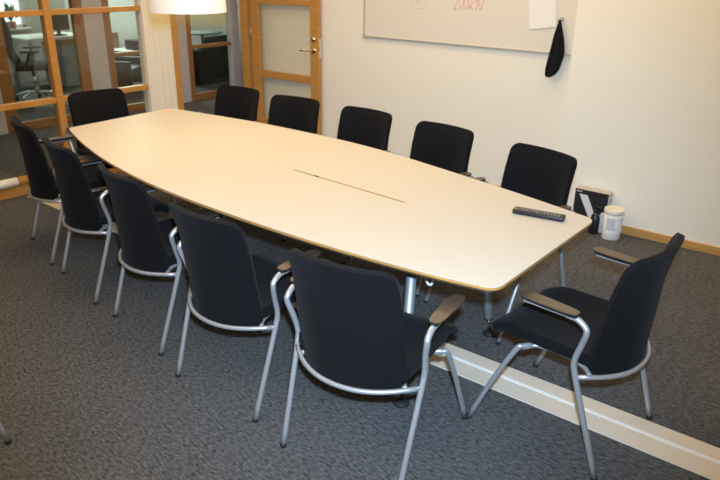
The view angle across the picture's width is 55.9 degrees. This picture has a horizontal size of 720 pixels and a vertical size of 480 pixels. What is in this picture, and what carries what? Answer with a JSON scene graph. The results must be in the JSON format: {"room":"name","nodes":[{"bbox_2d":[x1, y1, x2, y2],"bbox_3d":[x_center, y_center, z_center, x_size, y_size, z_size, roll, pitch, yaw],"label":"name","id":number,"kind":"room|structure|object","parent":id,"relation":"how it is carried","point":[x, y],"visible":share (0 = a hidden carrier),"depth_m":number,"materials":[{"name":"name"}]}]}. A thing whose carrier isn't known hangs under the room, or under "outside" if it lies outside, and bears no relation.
{"room":"conference room","nodes":[
{"label":"conference room","id":0,"kind":"room"},
{"bbox_2d":[7,0,226,83],"bbox_3d":[-4.125,-4.152,11.176,0.100,2.650,5.500,17,27,35],"label":"wall","id":1,"kind":"structure","parent":0,"point":[124,23],"depth_m":11.31,"materials":[{"name":"white paint"}]},
{"bbox_2d":[0,0,32,30],"bbox_3d":[-5.391,-3.615,9.523,0.200,1.325,1.310,17,27,35],"label":"window","id":2,"kind":"structure","parent":1,"relation":"in","point":[20,21],"depth_m":10.09,"materials":[{"name":"white glass"}]},
{"bbox_2d":[2,1,17,28],"bbox_3d":[-5.087,-3.325,9.954,0.226,0.420,0.534,15,26,31],"label":"potted plant","id":3,"kind":"object","parent":2,"relation":"on","point":[11,24],"visible":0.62,"depth_m":9.95,"materials":[{"name":"green plant"}]},
{"bbox_2d":[112,32,118,47],"bbox_3d":[-4.127,-3.307,11.184,0.300,0.240,0.140,17,27,35],"label":"upper cabinet","id":4,"kind":"object","parent":1,"relation":"attached to","point":[114,34],"visible":0.29,"depth_m":11.11,"materials":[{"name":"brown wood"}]},
{"bbox_2d":[0,0,241,134],"bbox_3d":[-2.005,-3.225,8.969,0.100,2.650,6.600,17,27,35],"label":"wall","id":5,"kind":"structure","parent":0,"point":[93,22],"depth_m":8.12,"materials":[{"name":"beige paint"}]},
{"bbox_2d":[21,114,71,128],"bbox_3d":[-3.495,-1.357,7.732,0.060,0.090,0.805,17,27,35],"label":"trim","id":6,"kind":"structure","parent":5,"relation":"attached to","point":[49,121],"depth_m":7.62,"materials":[{"name":"brown wood"}]},
{"bbox_2d":[0,0,230,132],"bbox_3d":[-3.151,-2.695,7.633,0.070,2.650,4.324,17,27,35],"label":"window","id":7,"kind":"structure","parent":5,"relation":"in","point":[77,20],"depth_m":7.86,"materials":[{"name":"brown wood"}]},
{"bbox_2d":[134,0,177,112],"bbox_3d":[-1.827,-2.000,5.972,0.110,2.650,0.288,17,27,35],"label":"wall pillar","id":8,"kind":"structure","parent":0,"point":[153,29],"depth_m":6.07,"materials":[{"name":"beige paint"}]},
{"bbox_2d":[237,0,243,86],"bbox_3d":[-1.379,-3.243,9.031,0.520,2.650,0.520,17,27,35],"label":"wall column","id":9,"kind":"structure","parent":0,"point":[238,7],"depth_m":9.14,"materials":[{"name":"beige paint"}]},
{"bbox_2d":[0,80,719,479],"bbox_3d":[-1.273,-0.632,6.276,14.900,0.100,11.300,17,27,35],"label":"floor","id":10,"kind":"structure","parent":0,"point":[87,392],"depth_m":3.04,"materials":[{"name":"carpet"}]},
{"bbox_2d":[0,423,11,444],"bbox_3d":[-1.728,0.456,2.332,0.602,0.860,0.638,8,23,17],"label":"chair","id":11,"kind":"object","parent":10,"relation":"on","point":[3,433],"visible":1,"depth_m":2.63,"materials":[{"name":"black metal"}]},
{"bbox_2d":[15,92,71,107],"bbox_3d":[-4.221,-1.890,9.131,1.100,0.004,1.100,17,27,35],"label":"floor mat","id":12,"kind":"object","parent":10,"relation":"on","point":[34,96],"visible":0.2,"depth_m":9.19,"materials":[{"name":"grey"}]},
{"bbox_2d":[0,18,51,100],"bbox_3d":[-4.299,-2.371,8.815,0.653,1.132,0.610,-8,24,-20],"label":"office chair","id":13,"kind":"object","parent":12,"relation":"on","point":[20,66],"visible":0.88,"depth_m":8.73,"materials":[{"name":"black fabric"}]},
{"bbox_2d":[12,32,79,89],"bbox_3d":[-4.520,-2.605,9.901,0.700,0.740,0.920,17,27,35],"label":"office desk","id":14,"kind":"object","parent":10,"relation":"on","point":[65,48],"visible":0.47,"depth_m":9.83,"materials":[{"name":"white"}]},
{"bbox_2d":[51,14,69,35],"bbox_3d":[-4.347,-3.090,9.704,0.160,0.310,0.350,17,27,35],"label":"computer monitor","id":15,"kind":"object","parent":14,"relation":"on","point":[59,22],"visible":0.53,"depth_m":9.71,"materials":[{"name":"brown"}]},
{"bbox_2d":[9,115,107,265],"bbox_3d":[-1.844,-0.376,4.367,0.602,0.860,0.638,-15,27,-33],"label":"chair","id":16,"kind":"object","parent":10,"relation":"on","point":[43,184],"visible":0.62,"depth_m":4.12,"materials":[{"name":"black fabric"}]},
{"bbox_2d":[0,0,183,200],"bbox_3d":[-3.418,-1.249,4.083,0.105,2.650,5.604,17,27,35],"label":"window","id":17,"kind":"structure","parent":10,"relation":"on","point":[58,99],"depth_m":5.40,"materials":[{"name":"brown wood"}]},
{"bbox_2d":[0,177,18,189],"bbox_3d":[-2.826,-0.408,5.215,0.069,0.069,0.373,17,27,35],"label":"paper roll","id":18,"kind":"object","parent":17,"relation":"on","point":[12,182],"visible":1,"depth_m":5.28,"materials":[{"name":"white paper"}]},
{"bbox_2d":[41,136,188,304],"bbox_3d":[-1.422,-0.181,3.902,0.602,0.860,0.638,-18,28,-38],"label":"chair","id":19,"kind":"object","parent":10,"relation":"on","point":[86,211],"visible":0.74,"depth_m":3.64,"materials":[{"name":"black fabric"}]},
{"bbox_2d":[65,88,175,202],"bbox_3d":[-1.788,-0.637,5.008,0.638,0.860,0.602,-20,30,-41],"label":"chair","id":20,"kind":"object","parent":10,"relation":"on","point":[93,106],"visible":0.3,"depth_m":5.04,"materials":[{"name":"black fabric"}]},
{"bbox_2d":[114,48,139,55],"bbox_3d":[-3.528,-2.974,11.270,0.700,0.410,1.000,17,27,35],"label":"desk","id":21,"kind":"object","parent":10,"relation":"on","point":[115,49],"visible":0.12,"depth_m":10.91,"materials":[{"name":"white"}]},
{"bbox_2d":[124,39,138,49],"bbox_3d":[-3.669,-3.182,11.033,0.250,0.148,0.200,17,27,35],"label":"case","id":22,"kind":"object","parent":21,"relation":"on","point":[131,44],"visible":0.71,"depth_m":10.94,"materials":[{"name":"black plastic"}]},
{"bbox_2d":[115,56,143,96],"bbox_3d":[-3.350,-2.361,9.523,0.540,0.600,0.610,2,22,3],"label":"armchair","id":23,"kind":"object","parent":10,"relation":"on","point":[128,68],"visible":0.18,"depth_m":9.28,"materials":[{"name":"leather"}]},
{"bbox_2d":[97,163,220,355],"bbox_3d":[-0.932,0.019,3.426,0.602,0.860,0.638,-19,29,-39],"label":"chair","id":24,"kind":"object","parent":10,"relation":"on","point":[148,245],"visible":0.74,"depth_m":3.16,"materials":[{"name":"black fabric"}]},
{"bbox_2d":[191,30,222,43],"bbox_3d":[-2.763,-3.364,11.973,0.700,0.620,0.700,17,27,35],"label":"round table","id":25,"kind":"object","parent":10,"relation":"on","point":[202,33],"visible":0.49,"depth_m":11.79,"materials":[{"name":"grey"}]},
{"bbox_2d":[193,45,229,84],"bbox_3d":[-2.114,-2.960,11.095,0.820,0.550,2.100,17,27,35],"label":"sofa","id":26,"kind":"object","parent":10,"relation":"on","point":[211,64],"visible":0.28,"depth_m":10.34,"materials":[{"name":"black fabric"}]},
{"bbox_2d":[204,35,226,43],"bbox_3d":[-2.179,-3.064,10.421,0.140,0.149,0.500,17,27,35],"label":"sofa cushion","id":27,"kind":"object","parent":26,"relation":"on","point":[219,38],"visible":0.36,"depth_m":10.30,"materials":[{"name":"black fabric"}]},
{"bbox_2d":[169,85,259,217],"bbox_3d":[-1.078,-0.704,5.194,0.638,0.860,0.602,15,26,31],"label":"chair","id":28,"kind":"object","parent":10,"relation":"on","point":[238,102],"visible":0.28,"depth_m":5.28,"materials":[{"name":"black fabric"}]},
{"bbox_2d":[168,202,320,422],"bbox_3d":[-0.463,0.214,2.964,0.638,0.860,0.602,17,28,35],"label":"chair","id":29,"kind":"object","parent":10,"relation":"on","point":[231,287],"visible":0.85,"depth_m":2.70,"materials":[{"name":"black fabric"}]},
{"bbox_2d":[223,95,319,238],"bbox_3d":[-0.597,-0.549,4.830,0.638,0.860,0.602,14,26,29],"label":"chair","id":30,"kind":"object","parent":10,"relation":"on","point":[286,111],"visible":0.21,"depth_m":4.92,"materials":[{"name":"black fabric"}]},
{"bbox_2d":[69,109,591,407],"bbox_3d":[-0.474,-0.070,3.816,3.338,0.737,1.354,17,27,35],"label":"meeting table","id":31,"kind":"object","parent":10,"relation":"on","point":[376,206],"visible":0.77,"depth_m":3.20,"materials":[{"name":"beige laminate"}]},
{"bbox_2d":[424,277,433,285],"bbox_3d":[0.275,0.112,2.711,0.066,0.148,0.019,20,29,40],"label":"hook","id":32,"kind":"object","parent":31,"relation":"attached to","point":[426,279],"visible":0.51,"depth_m":2.73,"materials":[{"name":"silver metal"}]},
{"bbox_2d":[512,206,565,221],"bbox_3d":[0.780,-0.114,2.957,0.224,0.023,0.052,12,25,26],"label":"remote control","id":33,"kind":"object","parent":31,"relation":"on","point":[553,216],"visible":1,"depth_m":2.94,"materials":[{"name":"black plastic"}]},
{"bbox_2d":[282,106,391,263],"bbox_3d":[-0.118,-0.398,4.472,0.638,0.860,0.602,18,28,37],"label":"chair","id":34,"kind":"object","parent":10,"relation":"on","point":[368,127],"visible":0.22,"depth_m":4.54,"materials":[{"name":"black fabric"}]},
{"bbox_2d":[280,248,466,479],"bbox_3d":[0.057,0.382,2.568,0.638,0.860,0.602,14,26,29],"label":"chair","id":35,"kind":"object","parent":10,"relation":"on","point":[352,328],"visible":1,"depth_m":2.31,"materials":[{"name":"black fabric"}]},
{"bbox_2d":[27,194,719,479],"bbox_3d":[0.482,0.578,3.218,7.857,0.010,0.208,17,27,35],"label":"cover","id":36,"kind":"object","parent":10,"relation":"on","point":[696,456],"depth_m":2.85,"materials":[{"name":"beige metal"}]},
{"bbox_2d":[347,121,473,296],"bbox_3d":[0.334,-0.225,4.064,0.638,0.860,0.602,21,30,40],"label":"chair","id":37,"kind":"object","parent":10,"relation":"on","point":[440,145],"visible":0.22,"depth_m":4.12,"materials":[{"name":"black fabric"}]},
{"bbox_2d":[423,143,576,344],"bbox_3d":[0.764,-0.024,3.585,0.602,0.860,0.638,-15,27,-34],"label":"chair","id":38,"kind":"object","parent":10,"relation":"on","point":[543,174],"visible":0.3,"depth_m":3.61,"materials":[{"name":"black fabric"}]},
{"bbox_2d":[467,233,684,479],"bbox_3d":[0.855,0.350,2.670,0.602,0.860,0.638,20,29,39],"label":"chair","id":39,"kind":"object","parent":10,"relation":"on","point":[607,339],"visible":1,"depth_m":2.44,"materials":[{"name":"black fabric"}]},
{"bbox_2d":[573,185,612,232],"bbox_3d":[1.654,-0.222,4.845,0.240,0.288,0.083,17,27,35],"label":"product box","id":40,"kind":"object","parent":10,"relation":"on","point":[586,198],"visible":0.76,"depth_m":4.80,"materials":[{"name":"grey cardboard"}]},
{"bbox_2d":[588,205,601,234],"bbox_3d":[1.652,-0.145,4.766,0.066,0.205,0.066,-2,22,-6],"label":"spray bottle","id":41,"kind":"object","parent":10,"relation":"on","point":[593,229],"visible":0.98,"depth_m":4.75,"materials":[{"name":"black plastic"}]},
{"bbox_2d":[601,205,624,240],"bbox_3d":[1.746,-0.117,4.688,0.136,0.214,0.136,-12,26,-29],"label":"plastic tub","id":42,"kind":"object","parent":10,"relation":"on","point":[613,215],"visible":1,"depth_m":4.64,"materials":[{"name":"white plastic"}]},
{"bbox_2d":[260,0,570,185],"bbox_3d":[0.279,-1.936,5.878,3.542,2.650,0.150,17,27,35],"label":"wall","id":43,"kind":"structure","parent":0,"point":[506,98],"depth_m":5.82,"materials":[{"name":"beige paint"}]},
{"bbox_2d":[239,0,253,88],"bbox_3d":[-1.135,-2.318,6.771,0.100,2.650,0.095,17,27,35],"label":"trim","id":44,"kind":"structure","parent":43,"relation":"attached to","point":[245,19],"depth_m":6.86,"materials":[{"name":"brown wood"}]},
{"bbox_2d":[250,0,321,134],"bbox_3d":[-0.744,-1.918,6.544,0.913,2.070,0.096,17,27,34],"label":"door","id":45,"kind":"structure","parent":43,"relation":"in","point":[315,79],"depth_m":6.57,"materials":[{"name":"brown wood"}]},
{"bbox_2d":[363,0,577,55],"bbox_3d":[0.820,-2.122,5.218,2.000,1.225,0.029,17,27,35],"label":"whiteboard","id":46,"kind":"object","parent":43,"relation":"attached to","point":[492,24],"visible":0.95,"depth_m":5.35,"materials":[{"name":"beige ceramic"}]},
{"bbox_2d":[529,0,555,28],"bbox_3d":[1.329,-1.698,4.938,0.249,0.323,0.007,17,27,35],"label":"paper sheet","id":47,"kind":"object","parent":46,"relation":"attached to","point":[542,13],"visible":1,"depth_m":4.95,"materials":[{"name":"white paper"}]},
{"bbox_2d":[559,0,719,246],"bbox_3d":[3.366,-0.912,3.463,4.555,2.650,0.404,17,27,35],"label":"wall","id":48,"kind":"structure","parent":0,"point":[641,125],"depth_m":4.47,"materials":[{"name":"beige paint"}]},
{"bbox_2d":[621,225,719,255],"bbox_3d":[3.179,0.335,3.830,4.460,0.058,0.016,17,27,35],"label":"baseboard","id":49,"kind":"structure","parent":48,"relation":"attached to","point":[696,246],"depth_m":4.62,"materials":[{"name":"brown wood"}]},
{"bbox_3d":[-1.241,-3.178,5.237,14.900,0.100,11.300,17,27,35],"label":"ceiling","id":50,"kind":"structure","parent":0,"visible":0},
{"bbox_2d":[149,0,226,13],"bbox_3d":[-0.980,-1.824,3.693,0.432,1.258,0.432,17,27,35],"label":"pendant lamp","id":51,"kind":"object","parent":50,"relation":"hanging from","point":[155,6],"visible":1,"depth_m":3.71,"materials":[{"name":"white fabric"}]},
{"bbox_3d":[1.436,-1.579,4.864,0.051,0.035,0.053,17,27,35],"label":"hook","id":52,"kind":"object","parent":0,"visible":0},
{"bbox_2d":[545,20,564,76],"bbox_3d":[1.425,-1.386,4.927,0.124,0.404,0.042,17,27,35],"label":"cleaning cloth","id":53,"kind":"object","parent":52,"relation":"hanging from","point":[556,54],"visible":1,"depth_m":4.93,"materials":[{"name":"black fabric"}]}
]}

